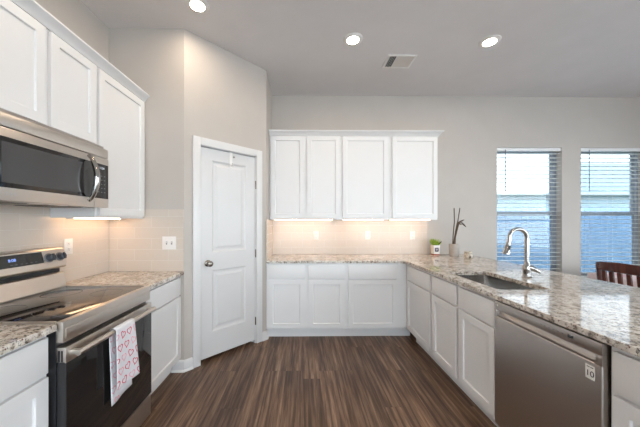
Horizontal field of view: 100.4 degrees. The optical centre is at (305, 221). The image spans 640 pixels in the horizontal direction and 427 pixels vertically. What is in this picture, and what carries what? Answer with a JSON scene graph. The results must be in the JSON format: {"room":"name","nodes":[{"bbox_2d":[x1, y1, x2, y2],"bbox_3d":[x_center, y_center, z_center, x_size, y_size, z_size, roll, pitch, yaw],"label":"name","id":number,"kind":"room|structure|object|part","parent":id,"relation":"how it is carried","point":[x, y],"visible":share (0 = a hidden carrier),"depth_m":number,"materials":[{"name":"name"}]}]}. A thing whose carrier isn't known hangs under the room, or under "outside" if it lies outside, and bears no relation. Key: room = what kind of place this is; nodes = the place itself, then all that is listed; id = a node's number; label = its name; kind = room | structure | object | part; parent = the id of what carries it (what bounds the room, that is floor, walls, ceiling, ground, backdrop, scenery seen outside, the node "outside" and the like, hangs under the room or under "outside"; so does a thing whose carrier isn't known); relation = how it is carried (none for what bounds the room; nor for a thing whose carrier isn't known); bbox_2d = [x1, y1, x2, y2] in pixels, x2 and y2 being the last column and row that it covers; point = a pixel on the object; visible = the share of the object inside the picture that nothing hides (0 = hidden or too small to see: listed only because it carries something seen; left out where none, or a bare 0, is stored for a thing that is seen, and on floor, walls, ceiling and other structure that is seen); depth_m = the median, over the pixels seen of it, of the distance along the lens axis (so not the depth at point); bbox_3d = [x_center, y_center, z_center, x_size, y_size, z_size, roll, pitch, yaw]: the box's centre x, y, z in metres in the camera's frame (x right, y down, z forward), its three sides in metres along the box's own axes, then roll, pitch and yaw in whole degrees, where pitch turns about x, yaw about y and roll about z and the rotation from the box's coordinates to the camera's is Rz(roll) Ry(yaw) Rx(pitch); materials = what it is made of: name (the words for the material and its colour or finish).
{"room":"kitchen","nodes":[
{"label":"kitchen","id":0,"kind":"room"},
{"bbox_2d":[35,0,108,60],"bbox_3d":[-1.814,-0.202,-0.196,0.100,3.130,8.055,0,0,-1],"label":"wall","id":1,"kind":"structure","parent":0,"point":[75,15],"depth_m":2.14,"materials":[{"name":"beige paint"}]},
{"bbox_2d":[0,0,96,143],"bbox_3d":[-1.617,-0.811,1.479,0.333,0.572,0.750,0,0,-1],"label":"upper cabinet","id":2,"kind":"object","parent":1,"relation":"attached to","point":[44,80],"visible":0.84,"depth_m":1.48,"materials":[{"name":"white paint"}]},
{"bbox_3d":[-1.458,-0.814,1.299,0.020,0.542,0.374,0,0,-1],"label":"door","id":3,"kind":"part","parent":2,"relation":"part of","materials":[{"name":"white paint"}]},
{"bbox_2d":[0,108,107,207],"bbox_3d":[-1.533,-0.307,1.477,0.484,0.427,0.734,0,0,-1],"label":"microwave","id":4,"kind":"object","parent":2,"relation":"attached to","point":[41,165],"visible":1,"depth_m":1.41,"materials":[{"name":"silver metal"}]},
{"bbox_3d":[-1.366,-0.272,1.422,0.007,0.230,0.594,0,0,-1],"label":"door glass","id":5,"kind":"part","parent":4,"relation":"part of","materials":[{"name":"black glass"}]},
{"bbox_3d":[-1.583,-0.104,1.476,0.365,0.010,0.726,0,0,-1],"label":"plate","id":6,"kind":"part","parent":4,"relation":"part of","materials":[{"name":"silver metal"}]},
{"bbox_3d":[-1.382,-0.465,1.479,0.035,0.064,0.734,0,0,-1],"label":"vent panel","id":7,"kind":"part","parent":4,"relation":"part of","materials":[{"name":"silver metal"}]},
{"bbox_3d":[-1.332,-0.277,1.671,0.077,0.301,0.034,0,0,-1],"label":"door handle","id":8,"kind":"part","parent":4,"relation":"part of","materials":[{"name":"silver metal"}]},
{"bbox_3d":[-1.386,-0.264,1.783,0.035,0.333,0.126,0,0,-1],"label":"control panel","id":9,"kind":"part","parent":4,"relation":"part of","materials":[{"name":"silver metal"}]},
{"bbox_3d":[-1.371,-0.272,1.781,0.007,0.230,0.118,0,0,-1],"label":"keypad glass","id":10,"kind":"part","parent":4,"relation":"part of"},
{"bbox_3d":[-1.463,-0.814,1.684,0.020,0.542,0.335,0,0,-1],"label":"door","id":11,"kind":"part","parent":2,"relation":"part of","materials":[{"name":"white paint"}]},
{"bbox_2d":[10,0,149,101],"bbox_3d":[-1.442,-1.122,1.764,0.056,0.058,1.326,0,0,-1],"label":"crown molding","id":12,"kind":"structure","parent":2,"relation":"attached to","point":[35,10],"depth_m":1.66,"materials":[{"name":"white paint"}]},
{"bbox_2d":[0,205,108,281],"bbox_3d":[-1.780,0.167,1.476,0.008,0.563,1.898,0,0,-1],"label":"tile backsplash","id":13,"kind":"structure","parent":1,"relation":"attached to","point":[21,227],"depth_m":1.95,"materials":[{"name":"beige tile"}]},
{"bbox_2d":[64,238,72,253],"bbox_3d":[-1.779,0.183,1.995,0.008,0.116,0.072,0,0,-1],"label":"wall outlet","id":14,"kind":"object","parent":13,"relation":"attached to","point":[68,243],"visible":0.95,"depth_m":1.99,"materials":[{"name":"white plastic"}]},
{"bbox_2d":[50,67,144,218],"bbox_3d":[-1.625,-0.564,2.140,0.333,1.067,0.570,0,0,-1],"label":"upper cabinet","id":15,"kind":"object","parent":1,"relation":"attached to","point":[120,113],"visible":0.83,"depth_m":2.11,"materials":[{"name":"white paint"}]},
{"bbox_2d":[66,218,120,219],"bbox_3d":[-1.673,-0.035,2.128,0.050,0.026,0.504,0,0,-1],"label":"light","id":16,"kind":"object","parent":15,"relation":"attached to","point":[66,218],"visible":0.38,"depth_m":2.10,"materials":[{"name":"white plastic"}]},
{"bbox_2d":[74,218,119,218],"bbox_3d":[-1.673,-0.029,2.128,0.044,0.010,0.478,0,0,-1],"label":"diffuser","id":17,"kind":"object","parent":16,"relation":"attached to","point":[74,218],"depth_m":2.10,"materials":[{"name":"white plastic"}]},
{"bbox_3d":[-1.469,-0.567,2.145,0.020,1.037,0.535,0,0,-1],"label":"door","id":18,"kind":"part","parent":15,"relation":"part of","materials":[{"name":"white paint"}]},
{"bbox_2d":[109,28,183,359],"bbox_3d":[-1.457,-0.202,2.479,0.683,3.130,0.100,0,0,-1],"label":"wall","id":19,"kind":"structure","parent":0,"point":[152,58],"depth_m":2.43,"materials":[{"name":"beige paint"}]},
{"bbox_2d":[109,209,183,270],"bbox_3d":[-1.452,0.167,2.425,0.672,0.563,0.009,0,0,-1],"label":"tile backsplash","id":20,"kind":"structure","parent":19,"relation":"attached to","point":[134,244],"depth_m":2.42,"materials":[{"name":"beige tile"}]},
{"bbox_2d":[162,236,175,249],"bbox_3d":[-1.244,0.191,2.414,0.124,0.120,0.018,0,0,-1],"label":"light switch","id":21,"kind":"object","parent":20,"relation":"attached to","point":[168,242],"visible":1,"depth_m":2.42,"materials":[{"name":"white plastic"}]},
{"bbox_2d":[171,357,192,372],"bbox_3d":[-1.130,1.312,2.431,0.188,0.102,0.062,0,0,-19],"label":"baseboard","id":22,"kind":"structure","parent":19,"relation":"attached to","point":[182,366],"depth_m":2.42,"materials":[{"name":"white paint"}]},
{"bbox_2d":[184,29,265,359],"bbox_3d":[-0.825,-0.202,2.803,0.100,3.130,0.933,0,0,44],"label":"wall","id":23,"kind":"structure","parent":0,"point":[225,92],"depth_m":2.66,"materials":[{"name":"beige paint"}]},
{"bbox_2d":[192,135,261,367],"bbox_3d":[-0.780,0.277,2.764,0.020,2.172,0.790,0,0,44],"label":"trim","id":24,"kind":"structure","parent":23,"relation":"attached to","point":[197,141],"depth_m":2.52,"materials":[{"name":"white paint"}]},
{"bbox_2d":[201,147,255,359],"bbox_3d":[-0.777,0.301,2.771,0.107,2.053,0.635,0,0,44],"label":"door","id":25,"kind":"structure","parent":23,"relation":"in","point":[228,251],"depth_m":2.76,"materials":[{"name":"white paint"}]},
{"bbox_3d":[-0.936,0.405,2.582,0.072,0.066,0.066,0,0,44],"label":"knob","id":26,"kind":"part","parent":25,"relation":"part of","materials":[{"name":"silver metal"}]},
{"bbox_2d":[230,152,234,167],"bbox_3d":[-0.773,-0.648,2.792,0.087,0.162,0.057,0,0,44],"label":"hook","id":27,"kind":"object","parent":25,"relation":"hanging from","point":[231,163],"visible":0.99,"depth_m":2.78,"materials":[{"name":"white plastic"}]},
{"bbox_2d":[266,71,271,219],"bbox_3d":[-0.517,-0.202,3.405,0.100,3.130,0.607,0,0,-1],"label":"wall","id":28,"kind":"structure","parent":0,"point":[268,89],"depth_m":3.21,"materials":[{"name":"beige paint"}]},
{"bbox_2d":[262,329,268,340],"bbox_3d":[-0.464,1.312,3.094,0.051,0.102,0.131,0,0,25],"label":"baseboard","id":29,"kind":"structure","parent":28,"relation":"attached to","point":[265,336],"depth_m":3.08,"materials":[{"name":"white paint"}]},
{"bbox_2d":[266,219,272,260],"bbox_3d":[-0.463,0.209,3.394,0.009,0.477,0.630,0,0,-1],"label":"tile backsplash","id":30,"kind":"structure","parent":28,"relation":"attached to","point":[269,223],"depth_m":3.34,"materials":[{"name":"beige tile"}]},
{"bbox_2d":[140,332,496,426],"bbox_3d":[1.920,1.393,-0.198,7.566,0.060,8.155,0,0,-1],"label":"floor","id":31,"kind":"structure","parent":0,"point":[277,381],"depth_m":2.17,"materials":[{"name":"brown wood"}]},
{"bbox_2d":[0,336,47,426],"bbox_3d":[-1.444,0.921,0.853,0.655,0.883,0.624,0,0,-1],"label":"base cabinet","id":32,"kind":"object","parent":31,"relation":"on","point":[23,369],"visible":0.96,"depth_m":1.07,"materials":[{"name":"white paint"}]},
{"bbox_3d":[-1.126,0.953,0.861,0.020,0.560,0.592,0,0,-1],"label":"door","id":33,"kind":"part","parent":32,"relation":"part of","materials":[{"name":"white paint"}]},
{"bbox_2d":[0,324,56,355],"bbox_3d":[-1.433,0.464,0.849,0.684,0.030,0.636,0,0,-1],"label":"countertop","id":34,"kind":"structure","parent":32,"relation":"on","point":[12,336],"depth_m":1.08,"materials":[{"name":"beige stone"}]},
{"bbox_2d":[0,247,155,426],"bbox_3d":[-1.394,0.769,1.509,0.760,1.188,0.674,0,0,-1],"label":"range","id":35,"kind":"object","parent":31,"relation":"on","point":[33,288],"visible":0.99,"depth_m":1.44,"materials":[{"name":"silver metal"}]},
{"bbox_3d":[-1.712,0.243,1.505,0.124,0.136,0.674,0,0,-1],"label":"control panel","id":36,"kind":"part","parent":35,"relation":"part of","materials":[{"name":"silver metal"}]},
{"bbox_3d":[-1.648,0.229,1.727,0.044,0.051,0.046,0,0,-1],"label":"knob","id":37,"kind":"part","parent":35,"relation":"part of","materials":[{"name":"black plastic"}]},
{"bbox_3d":[-1.649,0.229,1.805,0.044,0.051,0.046,0,0,-1],"label":"knob","id":38,"kind":"part","parent":35,"relation":"part of","materials":[{"name":"black plastic"}]},
{"bbox_2d":[0,286,143,321],"bbox_3d":[-1.383,0.452,1.509,0.547,0.018,0.662,0,0,-1],"label":"cooktop","id":39,"kind":"object","parent":35,"relation":"in","point":[55,303],"depth_m":1.46,"materials":[{"name":"black glass"}]},
{"bbox_3d":[-1.365,0.489,1.509,0.582,0.096,0.674,0,0,-1],"label":"trim","id":40,"kind":"part","parent":35,"relation":"part of","materials":[{"name":"silver metal"}]},
{"bbox_3d":[-1.090,0.900,1.513,0.040,0.565,0.668,0,0,-1],"label":"oven door","id":41,"kind":"part","parent":35,"relation":"part of","materials":[{"name":"black glass"}]},
{"bbox_3d":[-1.089,0.592,1.513,0.042,0.070,0.668,0,0,-1],"label":"door rail","id":42,"kind":"part","parent":35,"relation":"part of","materials":[{"name":"silver metal"}]},
{"bbox_3d":[-1.071,0.902,1.513,0.006,0.549,0.664,0,0,-1],"label":"door glass","id":43,"kind":"part","parent":35,"relation":"part of","materials":[{"name":"black glass"}]},
{"bbox_3d":[-1.028,0.587,1.503,0.027,0.027,0.616,0,0,-1],"label":"door handle","id":44,"kind":"part","parent":35,"relation":"part of","materials":[{"name":"silver metal"}]},
{"bbox_2d":[109,318,139,405],"bbox_3d":[-1.027,0.779,1.512,0.047,0.426,0.200,0,0,-1],"label":"kitchen towel","id":45,"kind":"object","parent":35,"relation":"hanging from","point":[124,361],"visible":0.98,"depth_m":1.47,"materials":[{"name":"white fabric"}]},
{"bbox_3d":[-1.091,1.259,1.513,0.038,0.136,0.668,0,0,-1],"label":"storage drawer","id":46,"kind":"part","parent":35,"relation":"part of","materials":[{"name":"silver metal"}]},
{"bbox_2d":[146,277,180,393],"bbox_3d":[-1.460,0.921,2.139,0.655,0.883,0.577,0,0,-1],"label":"base cabinet","id":47,"kind":"object","parent":31,"relation":"on","point":[166,319],"visible":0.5,"depth_m":2.16,"materials":[{"name":"white paint"}]},
{"bbox_2d":[66,271,183,288],"bbox_3d":[-1.450,0.464,2.138,0.684,0.030,0.578,0,0,-1],"label":"countertop","id":48,"kind":"structure","parent":47,"relation":"on","point":[153,279],"depth_m":2.12,"materials":[{"name":"beige stone"}]},
{"bbox_3d":[-1.143,0.579,2.141,0.020,0.156,0.550,0,0,-1],"label":"drawer","id":49,"kind":"part","parent":47,"relation":"part of","materials":[{"name":"white paint"}]},
{"bbox_3d":[-1.143,0.953,2.141,0.020,0.560,0.550,0,0,-1],"label":"door","id":50,"kind":"part","parent":47,"relation":"part of","materials":[{"name":"white paint"}]},
{"bbox_2d":[266,263,345,335],"bbox_3d":[0.002,0.921,3.398,0.932,0.883,0.625,0,0,-1],"label":"base cabinet","id":51,"kind":"object","parent":31,"relation":"on","point":[303,299],"visible":0.99,"depth_m":3.09,"materials":[{"name":"white paint"}]},
{"bbox_3d":[-0.227,0.579,3.092,0.419,0.156,0.020,0,0,-1],"label":"drawer","id":52,"kind":"part","parent":51,"relation":"part of","materials":[{"name":"white paint"}]},
{"bbox_3d":[-0.227,0.953,3.092,0.419,0.560,0.020,0,0,-1],"label":"door","id":53,"kind":"part","parent":51,"relation":"part of","materials":[{"name":"white paint"}]},
{"bbox_3d":[0.238,0.579,3.098,0.420,0.156,0.020,0,0,-1],"label":"drawer","id":54,"kind":"part","parent":51,"relation":"part of","materials":[{"name":"white paint"}]},
{"bbox_3d":[0.238,0.953,3.098,0.420,0.560,0.020,0,0,-1],"label":"door","id":55,"kind":"part","parent":51,"relation":"part of","materials":[{"name":"white paint"}]},
{"bbox_2d":[345,263,409,335],"bbox_3d":[0.856,0.921,3.409,0.775,0.883,0.625,0,0,-1],"label":"base cabinet","id":56,"kind":"object","parent":31,"relation":"on","point":[376,293],"visible":0.92,"depth_m":3.11,"materials":[{"name":"white paint"}]},
{"bbox_3d":[0.777,0.579,3.105,0.568,0.156,0.020,0,0,-1],"label":"drawer","id":57,"kind":"part","parent":56,"relation":"part of","materials":[{"name":"white paint"}]},
{"bbox_3d":[0.777,0.953,3.105,0.568,0.560,0.020,0,0,-1],"label":"door","id":58,"kind":"part","parent":56,"relation":"part of","materials":[{"name":"white paint"}]},
{"bbox_2d":[407,264,439,365],"bbox_3d":[1.475,0.921,3.115,0.620,0.883,1.208,0,0,-1],"label":"base cabinet","id":59,"kind":"object","parent":31,"relation":"on","point":[419,282],"visible":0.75,"depth_m":2.74,"materials":[{"name":"white paint"}]},
{"bbox_3d":[1.179,0.579,2.802,0.020,0.156,0.547,0,0,-1],"label":"drawer","id":60,"kind":"part","parent":59,"relation":"part of","materials":[{"name":"white paint"}]},
{"bbox_3d":[1.179,0.953,2.802,0.020,0.560,0.547,0,0,-1],"label":"door","id":61,"kind":"part","parent":59,"relation":"part of","materials":[{"name":"white paint"}]},
{"bbox_2d":[432,275,499,426],"bbox_3d":[1.488,0.921,2.090,0.620,0.883,0.840,0,0,-1],"label":"base cabinet","id":62,"kind":"object","parent":31,"relation":"on","point":[463,318],"visible":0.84,"depth_m":1.98,"materials":[{"name":"white paint"}]},
{"bbox_3d":[1.185,0.579,2.289,0.020,0.156,0.384,0,0,-1],"label":"drawer","id":63,"kind":"part","parent":62,"relation":"part of","materials":[{"name":"white paint"}]},
{"bbox_3d":[1.185,0.953,2.289,0.020,0.560,0.384,0,0,-1],"label":"door","id":64,"kind":"part","parent":62,"relation":"part of","materials":[{"name":"white paint"}]},
{"bbox_3d":[1.191,0.579,1.864,0.020,0.156,0.385,0,0,-1],"label":"drawer","id":65,"kind":"part","parent":62,"relation":"part of","materials":[{"name":"white paint"}]},
{"bbox_3d":[1.191,0.953,1.864,0.020,0.560,0.385,0,0,-1],"label":"door","id":66,"kind":"part","parent":62,"relation":"part of","materials":[{"name":"white paint"}]},
{"bbox_2d":[495,300,610,426],"bbox_3d":[1.480,0.925,1.364,0.605,0.876,0.596,0,0,-1],"label":"dishwasher","id":67,"kind":"object","parent":31,"relation":"on","point":[548,374],"visible":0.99,"depth_m":1.31,"materials":[{"name":"silver metal"}]},
{"bbox_3d":[1.199,0.561,1.367,0.034,0.048,0.554,0,0,-1],"label":"pocket handle","id":68,"kind":"part","parent":67,"relation":"part of","materials":[{"name":"silver metal"}]},
{"bbox_3d":[1.197,0.535,1.361,0.038,0.096,0.596,0,0,-1],"label":"control panel","id":69,"kind":"part","parent":67,"relation":"part of","materials":[{"name":"silver metal"}]},
{"bbox_2d":[595,262,639,287],"bbox_3d":[3.110,0.869,2.401,0.528,0.992,0.506,0,0,-1],"label":"dining chair","id":70,"kind":"object","parent":31,"relation":"on","point":[602,268],"visible":0.42,"depth_m":2.44,"materials":[{"name":"brown wood"}]},
{"bbox_3d":[2.913,0.888,2.619,0.092,0.954,0.054,0,0,10],"label":"leg","id":71,"kind":"part","parent":70,"relation":"part of","materials":[{"name":"brown wood"}]},
{"bbox_3d":[2.878,0.419,2.398,0.063,0.093,0.494,0,0,-1],"label":"rail","id":72,"kind":"part","parent":70,"relation":"part of","materials":[{"name":"brown wood"}]},
{"bbox_2d":[611,346,639,426],"bbox_3d":[1.505,0.921,0.760,0.620,0.883,0.600,0,0,-1],"label":"base cabinet","id":73,"kind":"object","parent":31,"relation":"on","point":[625,366],"visible":0.97,"depth_m":1.00,"materials":[{"name":"white paint"}]},
{"bbox_2d":[266,254,639,356],"bbox_3d":[0.913,0.464,2.079,2.721,0.030,3.293,0,0,-1],"label":"countertop","id":74,"kind":"structure","parent":73,"relation":"on","point":[606,312],"depth_m":1.75,"materials":[{"name":"beige stone"}]},
{"bbox_2d":[430,239,440,255],"bbox_3d":[1.740,0.331,3.582,0.132,0.236,0.122,0,0,-1],"label":"potted succulent","id":75,"kind":"object","parent":74,"relation":"on","point":[435,246],"visible":1,"depth_m":3.54,"materials":[{"name":"white ceramic"}]},
{"bbox_2d":[449,243,458,256],"bbox_3d":[1.945,0.367,3.496,0.122,0.163,0.122,0,0,-1],"label":"flower vase","id":76,"kind":"object","parent":74,"relation":"on","point":[453,248],"visible":0.94,"depth_m":3.44,"materials":[{"name":"ceramic"}]},
{"bbox_2d":[452,208,454,243],"bbox_3d":[1.938,0.127,3.502,0.037,0.618,0.015,0,0,33],"label":"twig","id":77,"kind":"object","parent":76,"relation":"in","point":[454,208],"visible":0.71,"depth_m":3.50,"materials":[{"name":"plant"}]},
{"bbox_2d":[453,220,465,243],"bbox_3d":[2.005,0.202,3.481,0.184,0.470,0.040,0,0,-1],"label":"twig","id":78,"kind":"object","parent":76,"relation":"in","point":[459,222],"visible":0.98,"depth_m":3.47,"materials":[{"name":"plant"}]},
{"bbox_2d":[463,251,472,258],"bbox_3d":[2.007,0.407,3.296,0.100,0.084,0.100,0,0,-1],"label":"candle jar","id":79,"kind":"object","parent":74,"relation":"on","point":[467,254],"visible":1,"depth_m":3.26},
{"bbox_2d":[457,275,536,289],"bbox_3d":[1.456,0.573,2.084,0.409,0.188,0.674,0,0,-1],"label":"sink","id":80,"kind":"object","parent":74,"relation":"in","point":[490,281],"visible":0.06,"depth_m":2.30,"materials":[{"name":"silver metal"}]},
{"bbox_2d":[502,227,540,277],"bbox_3d":[1.727,0.245,2.149,0.295,0.407,0.076,0,0,-1],"label":"kitchen faucet","id":81,"kind":"object","parent":74,"relation":"on","point":[527,268],"visible":1,"depth_m":2.14,"materials":[{"name":"silver metal"}]},
{"bbox_3d":[1.831,0.377,2.133,0.089,0.068,0.054,0,0,21],"label":"lever handle","id":82,"kind":"part","parent":81,"relation":"part of","materials":[{"name":"silver metal"}]},
{"bbox_3d":[1.205,0.953,0.756,0.020,0.560,0.560,0,0,-1],"label":"door","id":83,"kind":"part","parent":73,"relation":"part of","materials":[{"name":"white paint"}]},
{"bbox_3d":[1.205,0.579,0.756,0.020,0.156,0.560,0,0,-1],"label":"drawer","id":84,"kind":"part","parent":73,"relation":"part of","materials":[{"name":"white paint"}]},
{"bbox_3d":[3.918,0.989,2.501,1.000,0.748,1.440,0,0,-1],"label":"dining table","id":85,"kind":"object","parent":31,"relation":"on","visible":0},
{"bbox_2d":[587,272,636,286],"bbox_3d":[3.918,0.667,2.501,1.012,0.115,1.452,0,0,-1],"label":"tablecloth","id":86,"kind":"object","parent":85,"relation":"on","point":[592,275],"visible":0.32,"depth_m":3.00,"materials":[{"name":"white fabric"}]},
{"bbox_2d":[81,0,639,96],"bbox_3d":[1.920,-1.807,-0.198,7.566,0.080,8.155,0,0,-1],"label":"ceiling","id":87,"kind":"structure","parent":0,"point":[546,48],"depth_m":2.59,"materials":[{"name":"paint"}]},
{"bbox_2d":[185,0,209,13],"bbox_3d":[-0.883,-1.761,2.165,0.188,0.012,0.188,0,0,-1],"label":"recessed light","id":88,"kind":"object","parent":87,"relation":"in","point":[197,6],"visible":1,"depth_m":2.17,"materials":[{"name":"white plastic"}]},
{"bbox_2d":[343,32,362,45],"bbox_3d":[0.454,-1.761,2.574,0.188,0.012,0.188,0,0,-1],"label":"recessed light","id":89,"kind":"object","parent":87,"relation":"in","point":[351,39],"visible":1,"depth_m":2.56,"materials":[{"name":"grey plastic"}]},
{"bbox_2d":[382,55,416,67],"bbox_3d":[1.022,-1.763,2.929,0.310,0.008,0.236,0,0,-1],"label":"ceiling vent","id":90,"kind":"object","parent":87,"relation":"in","point":[392,61],"visible":1,"depth_m":2.92,"materials":[{"name":"white plastic"}]},
{"bbox_2d":[478,35,501,47],"bbox_3d":[1.796,-1.761,2.604,0.188,0.012,0.188,0,0,-1],"label":"recessed light","id":91,"kind":"object","parent":87,"relation":"in","point":[489,41],"visible":1,"depth_m":2.59,"materials":[{"name":"grey plastic"}]},
{"bbox_2d":[430,245,439,255],"bbox_3d":[1.739,0.380,3.583,0.093,0.139,0.093,0,0,-1],"label":"pot","id":92,"kind":"object","parent":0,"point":[435,249],"depth_m":3.54,"materials":[{"name":"white ceramic"}]},
{"bbox_2d":[272,95,639,275],"bbox_3d":[1.868,-0.202,3.810,7.366,3.130,0.140,0,0,-1],"label":"wall","id":93,"kind":"structure","parent":0,"point":[474,127],"depth_m":3.75,"materials":[{"name":"beige paint"}]},
{"bbox_2d":[269,136,340,219],"bbox_3d":[-0.012,-0.564,3.538,0.908,1.067,0.345,0,0,-1],"label":"upper cabinet","id":94,"kind":"object","parent":93,"relation":"attached to","point":[304,171],"visible":1,"depth_m":3.37,"materials":[{"name":"white paint"}]},
{"bbox_3d":[-0.233,-0.567,3.372,0.417,1.037,0.020,0,0,-1],"label":"door","id":95,"kind":"part","parent":94,"relation":"part of","materials":[{"name":"white paint"}]},
{"bbox_3d":[0.221,-0.567,3.378,0.414,1.037,0.020,0,0,-1],"label":"door","id":96,"kind":"part","parent":94,"relation":"part of","materials":[{"name":"white paint"}]},
{"bbox_2d":[269,130,443,136],"bbox_3d":[0.637,-1.122,3.528,2.204,0.058,0.388,0,0,-1],"label":"crown molding","id":97,"kind":"structure","parent":94,"relation":"attached to","point":[437,133],"depth_m":3.36,"materials":[{"name":"white paint"}]},
{"bbox_2d":[273,220,426,253],"bbox_3d":[0.618,0.209,3.718,2.158,0.477,0.008,0,0,-1],"label":"tile backsplash","id":98,"kind":"structure","parent":93,"relation":"attached to","point":[289,236],"depth_m":3.71,"materials":[{"name":"beige tile"}]},
{"bbox_2d":[313,231,318,239],"bbox_3d":[0.140,0.188,3.704,0.072,0.116,0.008,0,0,-1],"label":"wall outlet","id":99,"kind":"object","parent":98,"relation":"attached to","point":[315,233],"visible":1,"depth_m":3.70,"materials":[{"name":"white plastic"}]},
{"bbox_2d":[365,231,369,239],"bbox_3d":[0.863,0.188,3.714,0.072,0.116,0.008,0,0,-1],"label":"wall outlet","id":100,"kind":"object","parent":98,"relation":"attached to","point":[367,233],"visible":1,"depth_m":3.71,"materials":[{"name":"white plastic"}]},
{"bbox_2d":[410,231,414,239],"bbox_3d":[1.489,0.188,3.722,0.072,0.116,0.008,0,0,-1],"label":"wall outlet","id":101,"kind":"object","parent":98,"relation":"attached to","point":[412,233],"visible":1,"depth_m":3.72,"materials":[{"name":"white plastic"}]},
{"bbox_2d":[341,136,389,219],"bbox_3d":[0.754,-0.564,3.548,0.622,1.067,0.345,0,0,-1],"label":"upper cabinet","id":102,"kind":"object","parent":93,"relation":"attached to","point":[365,160],"visible":0.98,"depth_m":3.38,"materials":[{"name":"white paint"}]},
{"bbox_2d":[390,136,437,219],"bbox_3d":[1.372,-0.564,3.556,0.613,1.067,0.345,0,0,-1],"label":"upper cabinet","id":103,"kind":"object","parent":93,"relation":"attached to","point":[413,159],"visible":0.95,"depth_m":3.39,"materials":[{"name":"white paint"}]},
{"bbox_2d":[497,152,555,270],"bbox_3d":[3.153,-0.125,3.871,0.928,1.856,0.059,0,0,-1],"label":"window","id":104,"kind":"structure","parent":93,"relation":"in","point":[552,198],"depth_m":3.85,"materials":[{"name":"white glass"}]},
{"bbox_3d":[3.153,-0.559,3.882,0.864,0.924,0.022,0,0,-1],"label":"sash","id":105,"kind":"part","parent":104,"relation":"part of","materials":[{"name":"glass"}]},
{"bbox_3d":[3.153,0.312,3.858,0.864,0.918,0.022,0,0,-1],"label":"sash","id":106,"kind":"part","parent":104,"relation":"part of","materials":[{"name":"glass"}]},
{"bbox_2d":[497,148,560,268],"bbox_3d":[3.154,-0.129,3.792,0.916,1.845,0.078,0,0,-1],"label":"window blind","id":107,"kind":"object","parent":104,"relation":"attached to","point":[505,150],"visible":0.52,"depth_m":3.79,"materials":[{"name":"white plastic"}]},
{"bbox_3d":[3.153,-0.125,3.869,0.928,1.856,0.055,0,0,-1],"label":"frame","id":108,"kind":"part","parent":104,"relation":"part of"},
{"bbox_2d":[581,152,637,275],"bbox_3d":[4.353,-0.125,3.886,0.928,1.856,0.059,0,0,-1],"label":"window","id":109,"kind":"structure","parent":93,"relation":"in","point":[633,191],"depth_m":3.87,"materials":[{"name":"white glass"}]},
{"bbox_3d":[4.353,-0.559,3.898,0.864,0.924,0.022,0,0,-1],"label":"sash","id":110,"kind":"part","parent":109,"relation":"part of","materials":[{"name":"glass"}]},
{"bbox_3d":[4.353,0.312,3.874,0.864,0.918,0.022,0,0,-1],"label":"sash","id":111,"kind":"part","parent":109,"relation":"part of","materials":[{"name":"glass"}]},
{"bbox_2d":[581,148,639,277],"bbox_3d":[4.354,-0.129,3.807,0.916,1.845,0.078,0,0,-1],"label":"window blind","id":112,"kind":"object","parent":109,"relation":"attached to","point":[589,150],"visible":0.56,"depth_m":3.79,"materials":[{"name":"white plastic"}]},
{"label":"outside","id":113,"kind":"structure","parent":0,"visible":0},
{"bbox_3d":[4.816,1.573,14.164,38.000,0.180,19.800,0,0,-1],"label":"ground","id":114,"kind":"structure","parent":113,"visible":0},
{"bbox_2d":[497,163,628,207],"bbox_3d":[10.285,-0.842,16.635,15.800,4.650,7.000,0,0,-1],"label":"neighbor house","id":115,"kind":"structure","parent":114,"relation":"on","point":[592,198],"depth_m":13.70,"materials":[{"name":"white"}]},
{"bbox_2d":[497,208,630,271],"bbox_3d":[5.927,0.549,7.147,16.039,1.868,0.161,0,0,-1],"label":"fence","id":116,"kind":"object","parent":114,"relation":"on","point":[590,241],"visible":0.11,"depth_m":7.08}
]}

